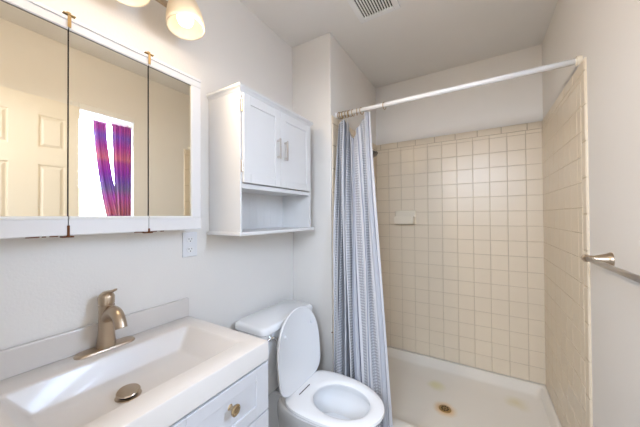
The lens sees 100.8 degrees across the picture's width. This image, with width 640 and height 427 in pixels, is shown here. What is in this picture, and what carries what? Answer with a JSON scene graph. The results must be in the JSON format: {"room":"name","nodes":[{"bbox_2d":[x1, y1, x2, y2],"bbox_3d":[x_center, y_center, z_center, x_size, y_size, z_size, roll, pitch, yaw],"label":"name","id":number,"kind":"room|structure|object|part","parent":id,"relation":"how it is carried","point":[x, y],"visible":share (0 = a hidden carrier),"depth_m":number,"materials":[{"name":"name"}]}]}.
{"room":"bathroom","nodes":[
{"label":"bathroom","id":0,"kind":"room"},
{"bbox_2d":[0,0,293,349],"bbox_3d":[-0.398,0.072,1.626,0.100,2.508,2.620,-1,-1,31],"label":"wall","id":1,"kind":"structure","parent":0,"point":[49,286],"depth_m":1.13,"materials":[{"name":"paint"}]},
{"bbox_2d":[0,298,188,380],"bbox_3d":[-0.749,0.413,0.915,0.019,0.078,0.623,-1,-1,31],"label":"backsplash","id":2,"kind":"structure","parent":1,"relation":"attached to","point":[18,359],"depth_m":0.84,"materials":[{"name":"ceramic"}]},
{"bbox_2d":[0,0,200,238],"bbox_3d":[-0.721,-0.259,0.885,0.114,0.659,0.650,-1,-1,31],"label":"medicine cabinet","id":3,"kind":"object","parent":1,"relation":"attached to","point":[99,134],"visible":1,"depth_m":0.81,"materials":[{"name":"mirror"}]},
{"bbox_3d":[-0.798,-0.257,0.681,0.028,0.643,0.221,-1,-1,31],"label":"mirror door","id":4,"kind":"part","parent":3,"relation":"part of","materials":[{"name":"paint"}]},
{"bbox_2d":[0,0,67,215],"bbox_3d":[-0.790,-0.262,0.700,0.014,0.553,0.180,-1,-1,31],"label":"mirror","id":5,"kind":"object","parent":3,"relation":"attached to","point":[33,43],"depth_m":0.71,"materials":[{"name":"silver mirror"}]},
{"bbox_2d":[69,31,147,215],"bbox_3d":[-0.686,-0.261,0.872,0.014,0.553,0.216,-1,-1,31],"label":"mirror","id":6,"kind":"object","parent":3,"relation":"attached to","point":[108,83],"depth_m":0.85,"materials":[{"name":"silver mirror"}]},
{"bbox_3d":[-0.684,-0.256,0.871,0.028,0.643,0.217,-1,-1,31],"label":"mirror door","id":7,"kind":"part","parent":3,"relation":"part of","materials":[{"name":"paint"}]},
{"bbox_2d":[149,67,190,215],"bbox_3d":[-0.586,-0.260,1.039,0.014,0.553,0.167,-1,-1,31],"label":"mirror","id":8,"kind":"object","parent":3,"relation":"attached to","point":[169,92],"depth_m":1.03,"materials":[{"name":"silver mirror"}]},
{"bbox_3d":[-0.574,-0.255,1.055,0.028,0.643,0.208,-1,-1,31],"label":"mirror door","id":9,"kind":"part","parent":3,"relation":"part of","materials":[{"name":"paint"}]},
{"bbox_2d":[116,0,204,40],"bbox_3d":[-0.668,-0.823,0.885,0.216,0.205,0.550,-1,-1,31],"label":"vanity light","id":10,"kind":"object","parent":1,"relation":"attached to","point":[184,19],"visible":1,"depth_m":1.03,"materials":[{"name":"white glass"}]},
{"bbox_3d":[-0.634,-0.788,0.865,0.138,0.134,0.138,-1,-1,31],"label":"lamp shade","id":11,"kind":"part","parent":10,"relation":"part of","materials":[{"name":"white glass"}]},
{"bbox_3d":[-0.528,-0.786,1.042,0.138,0.134,0.138,-1,-1,31],"label":"lamp shade","id":12,"kind":"part","parent":10,"relation":"part of","materials":[{"name":"white glass"}]},
{"bbox_3d":[-0.531,-0.786,1.044,0.060,0.097,0.060,-1,-1,31],"label":"bulb","id":13,"kind":"part","parent":10,"relation":"part of","materials":[{"name":"white glass"}]},
{"bbox_2d":[182,232,196,257],"bbox_3d":[-0.589,0.140,1.200,0.008,0.110,0.070,-1,-1,31],"label":"wall outlet","id":14,"kind":"object","parent":1,"relation":"attached to","point":[189,239],"visible":1,"depth_m":1.20,"materials":[{"name":"white plastic"}]},
{"bbox_2d":[187,247,193,251],"bbox_3d":[-0.587,0.163,1.199,0.002,0.025,0.033,-1,-1,31],"label":"receptacle","id":15,"kind":"object","parent":14,"relation":"attached to","point":[189,249],"depth_m":1.20,"materials":[{"name":"white plastic"}]},
{"bbox_2d":[187,237,193,241],"bbox_3d":[-0.587,0.118,1.199,0.002,0.025,0.033,-1,-1,31],"label":"receptacle","id":16,"kind":"object","parent":14,"relation":"attached to","point":[189,239],"depth_m":1.20,"materials":[{"name":"white plastic"}]},
{"bbox_2d":[206,82,313,235],"bbox_3d":[-0.284,-0.237,1.478,0.253,0.679,0.613,-1,-1,31],"label":"upper cabinet","id":17,"kind":"object","parent":1,"relation":"attached to","point":[260,172],"visible":1,"depth_m":1.29,"materials":[{"name":"white paint"}]},
{"bbox_3d":[-0.297,-0.563,1.484,0.232,0.026,0.606,-1,-1,31],"label":"crown","id":18,"kind":"part","parent":17,"relation":"part of","materials":[{"name":"white paint"}]},
{"bbox_2d":[207,227,313,235],"bbox_3d":[-0.291,0.095,1.481,0.231,0.016,0.612,-1,-1,31],"label":"shelf","id":19,"kind":"object","parent":17,"relation":"attached to","point":[245,231],"depth_m":1.29,"materials":[{"name":"white paint"}]},
{"bbox_3d":[-0.280,-0.341,1.297,0.014,0.403,0.256,-1,-1,31],"label":"door","id":20,"kind":"part","parent":17,"relation":"part of","materials":[{"name":"white paint"}]},
{"bbox_3d":[-0.211,-0.337,1.377,0.022,0.106,0.010,-1,-1,31],"label":"handle","id":21,"kind":"part","parent":17,"relation":"part of","materials":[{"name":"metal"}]},
{"bbox_3d":[-0.181,-0.336,1.427,0.022,0.106,0.010,-1,-1,31],"label":"handle","id":22,"kind":"part","parent":17,"relation":"part of","materials":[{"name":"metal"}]},
{"bbox_3d":[-0.139,-0.339,1.531,0.014,0.403,0.285,-1,-1,31],"label":"door","id":23,"kind":"part","parent":17,"relation":"part of","materials":[{"name":"white paint"}]},
{"bbox_2d":[292,32,375,371],"bbox_3d":[0.196,0.074,2.219,0.308,2.508,0.991,-1,-1,31],"label":"wall","id":24,"kind":"structure","parent":0,"point":[326,81],"depth_m":1.78,"materials":[{"name":"paint"}]},
{"bbox_2d":[332,115,376,364],"bbox_3d":[0.309,0.282,2.094,0.009,1.844,0.870,-1,-1,31],"label":"trim","id":25,"kind":"structure","parent":24,"relation":"attached to","point":[335,122],"depth_m":1.75,"materials":[{"name":"tile"}]},
{"bbox_2d":[335,55,582,117],"bbox_3d":[0.629,-0.667,1.477,1.212,0.042,0.042,-1,-1,31],"label":"shower curtain rod","id":26,"kind":"object","parent":24,"relation":"attached to","point":[576,61],"visible":0.88,"depth_m":1.36,"materials":[{"name":"white metal"}]},
{"bbox_2d":[333,111,392,426],"bbox_3d":[0.260,0.323,1.585,0.388,1.927,0.244,-1,-1,31],"label":"shower curtain","id":27,"kind":"object","parent":26,"relation":"hanging from","point":[360,342],"visible":0.86,"depth_m":1.59,"materials":[{"name":"fabric"}]},
{"bbox_2d":[239,0,557,87],"bbox_3d":[0.280,-1.241,1.169,1.762,0.100,2.720,-1,-1,31],"label":"ceiling","id":28,"kind":"structure","parent":0,"point":[419,38],"depth_m":1.71,"materials":[{"name":"paint"}]},
{"bbox_2d":[347,0,399,23],"bbox_3d":[0.296,-1.182,1.477,0.240,0.012,0.245,-1,-1,31],"label":"ceiling vent","id":29,"kind":"object","parent":28,"relation":"in","point":[365,10],"visible":1,"depth_m":1.52,"materials":[{"name":"white metal"}]},
{"bbox_2d":[376,44,542,384],"bbox_3d":[1.078,0.068,2.210,1.214,2.508,0.100,-1,-1,31],"label":"wall","id":30,"kind":"structure","parent":0,"point":[519,100],"depth_m":2.11,"materials":[{"name":"paint"}]},
{"bbox_2d":[394,210,415,224],"bbox_3d":[0.733,0.035,2.301,0.178,0.124,0.082,-1,-1,31],"label":"soap dish","id":31,"kind":"object","parent":30,"relation":"attached to","point":[406,217],"visible":1,"depth_m":2.29,"materials":[{"name":"beige ceramic"}]},
{"bbox_2d":[394,216,414,223],"bbox_3d":[0.730,0.059,2.296,0.170,0.072,0.070,-1,-1,31],"label":"tray","id":32,"kind":"object","parent":31,"relation":"on","point":[397,219],"depth_m":2.27,"materials":[{"name":"beige ceramic"}]},
{"bbox_2d":[377,121,545,384],"bbox_3d":[1.052,0.278,2.161,1.212,1.844,0.009,-1,-1,31],"label":"tile wall","id":33,"kind":"structure","parent":30,"relation":"attached to","point":[463,284],"depth_m":2.09,"materials":[{"name":"tile"}]},
{"bbox_2d":[542,0,639,426],"bbox_3d":[1.010,0.054,0.781,0.140,2.508,2.620,-1,-1,31],"label":"wall","id":34,"kind":"structure","parent":0,"point":[605,32],"depth_m":0.92,"materials":[{"name":"paint"}]},
{"bbox_2d":[542,57,592,426],"bbox_3d":[1.342,0.269,1.474,0.009,1.844,0.870,-1,-1,31],"label":"tile wall","id":35,"kind":"structure","parent":34,"relation":"attached to","point":[567,286],"depth_m":1.34,"materials":[{"name":"tile"}]},
{"bbox_2d":[581,252,639,282],"bbox_3d":[0.845,0.161,0.712,0.074,0.052,0.584,-1,-1,31],"label":"towel bar","id":36,"kind":"object","parent":34,"relation":"attached to","point":[607,261],"visible":1,"depth_m":0.85,"materials":[{"name":"metal"}]},
{"bbox_3d":[0.983,0.162,0.940,0.072,0.052,0.052,-1,-1,31],"label":"post","id":37,"kind":"part","parent":36,"relation":"part of","materials":[{"name":"silver metal"}]},
{"bbox_3d":[0.298,1.367,1.143,1.762,0.100,2.720,-1,-1,31],"label":"floor","id":38,"kind":"structure","parent":0,"visible":0},
{"bbox_2d":[170,361,267,426],"bbox_3d":[-0.536,0.920,0.785,0.507,0.796,0.617,-1,-1,31],"label":"vanity cabinet","id":39,"kind":"object","parent":38,"relation":"on","point":[244,403],"visible":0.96,"depth_m":0.82,"materials":[{"name":"paint"}]},
{"bbox_2d":[0,298,268,426],"bbox_3d":[-0.549,0.454,0.795,0.486,0.164,0.623,-1,-1,31],"label":"sink","id":40,"kind":"object","parent":39,"relation":"in","point":[176,361],"visible":0.99,"depth_m":0.78,"materials":[{"name":"ceramic"}]},
{"bbox_2d":[73,288,134,359],"bbox_3d":[-0.677,0.351,0.866,0.149,0.199,0.168,-1,-1,31],"label":"faucet","id":41,"kind":"object","parent":40,"relation":"on","point":[111,317],"visible":1,"depth_m":0.87,"materials":[{"name":"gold metal"}]},
{"bbox_3d":[-0.716,0.446,0.889,0.052,0.009,0.168,-1,-1,31],"label":"deck plate","id":42,"kind":"part","parent":41,"relation":"part of","materials":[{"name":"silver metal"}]},
{"bbox_3d":[-0.717,0.285,0.890,0.045,0.044,0.045,-1,-1,31],"label":"handle","id":43,"kind":"part","parent":41,"relation":"part of","materials":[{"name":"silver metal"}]},
{"bbox_3d":[-0.705,0.264,0.890,0.043,0.024,0.024,0,-1,3],"label":"lever","id":44,"kind":"part","parent":41,"relation":"part of","materials":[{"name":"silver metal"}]},
{"bbox_3d":[-0.669,0.335,0.861,0.131,0.068,0.037,-1,-1,31],"label":"spout","id":45,"kind":"part","parent":41,"relation":"part of","materials":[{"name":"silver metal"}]},
{"bbox_3d":[-0.259,0.584,0.791,0.030,0.033,0.033,-1,-1,31],"label":"knob","id":46,"kind":"part","parent":39,"relation":"part of","materials":[{"name":"gold metal"}]},
{"bbox_3d":[-0.283,0.816,0.782,0.022,0.257,0.364,-1,-1,31],"label":"drawer","id":47,"kind":"part","parent":39,"relation":"part of","materials":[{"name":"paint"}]},
{"bbox_2d":[235,299,384,426],"bbox_3d":[-0.026,0.916,1.384,0.728,0.810,0.456,-1,-1,31],"label":"toilet","id":48,"kind":"object","parent":38,"relation":"on","point":[299,395],"visible":0.98,"depth_m":1.38,"materials":[{"name":"ceramic"}]},
{"bbox_3d":[-0.246,0.768,1.517,0.198,0.332,0.432,-1,-1,31],"label":"tank","id":49,"kind":"part","parent":48,"relation":"part of","materials":[{"name":"ceramic"}]},
{"bbox_3d":[-0.237,0.638,1.314,0.031,0.070,0.076,-1,-1,31],"label":"flush lever","id":50,"kind":"part","parent":48,"relation":"part of","materials":[{"name":"silver metal"}]},
{"bbox_3d":[-0.245,0.582,1.517,0.223,0.040,0.456,-1,-1,31],"label":"tank lid","id":51,"kind":"part","parent":48,"relation":"part of","materials":[{"name":"ceramic"}]},
{"bbox_3d":[-0.111,0.714,1.436,0.054,0.402,0.378,-1,-1,31],"label":"lid","id":52,"kind":"part","parent":48,"relation":"part of","materials":[{"name":"plastic"}]},
{"bbox_3d":[0.028,1.129,1.350,0.582,0.384,0.366,-1,-1,31],"label":"bowl","id":53,"kind":"part","parent":48,"relation":"part of","materials":[{"name":"ceramic"}]},
{"bbox_3d":[0.080,0.921,1.320,0.480,0.022,0.376,-1,-1,31],"label":"seat","id":54,"kind":"part","parent":48,"relation":"part of","materials":[{"name":"plastic"}]},
{"bbox_2d":[387,346,561,426],"bbox_3d":[0.826,1.259,1.765,1.212,0.120,0.909,-1,-1,31],"label":"shower pan","id":55,"kind":"object","parent":38,"relation":"on","point":[426,391],"visible":0.8,"depth_m":1.82,"materials":[{"name":"plastic"}]}
]}

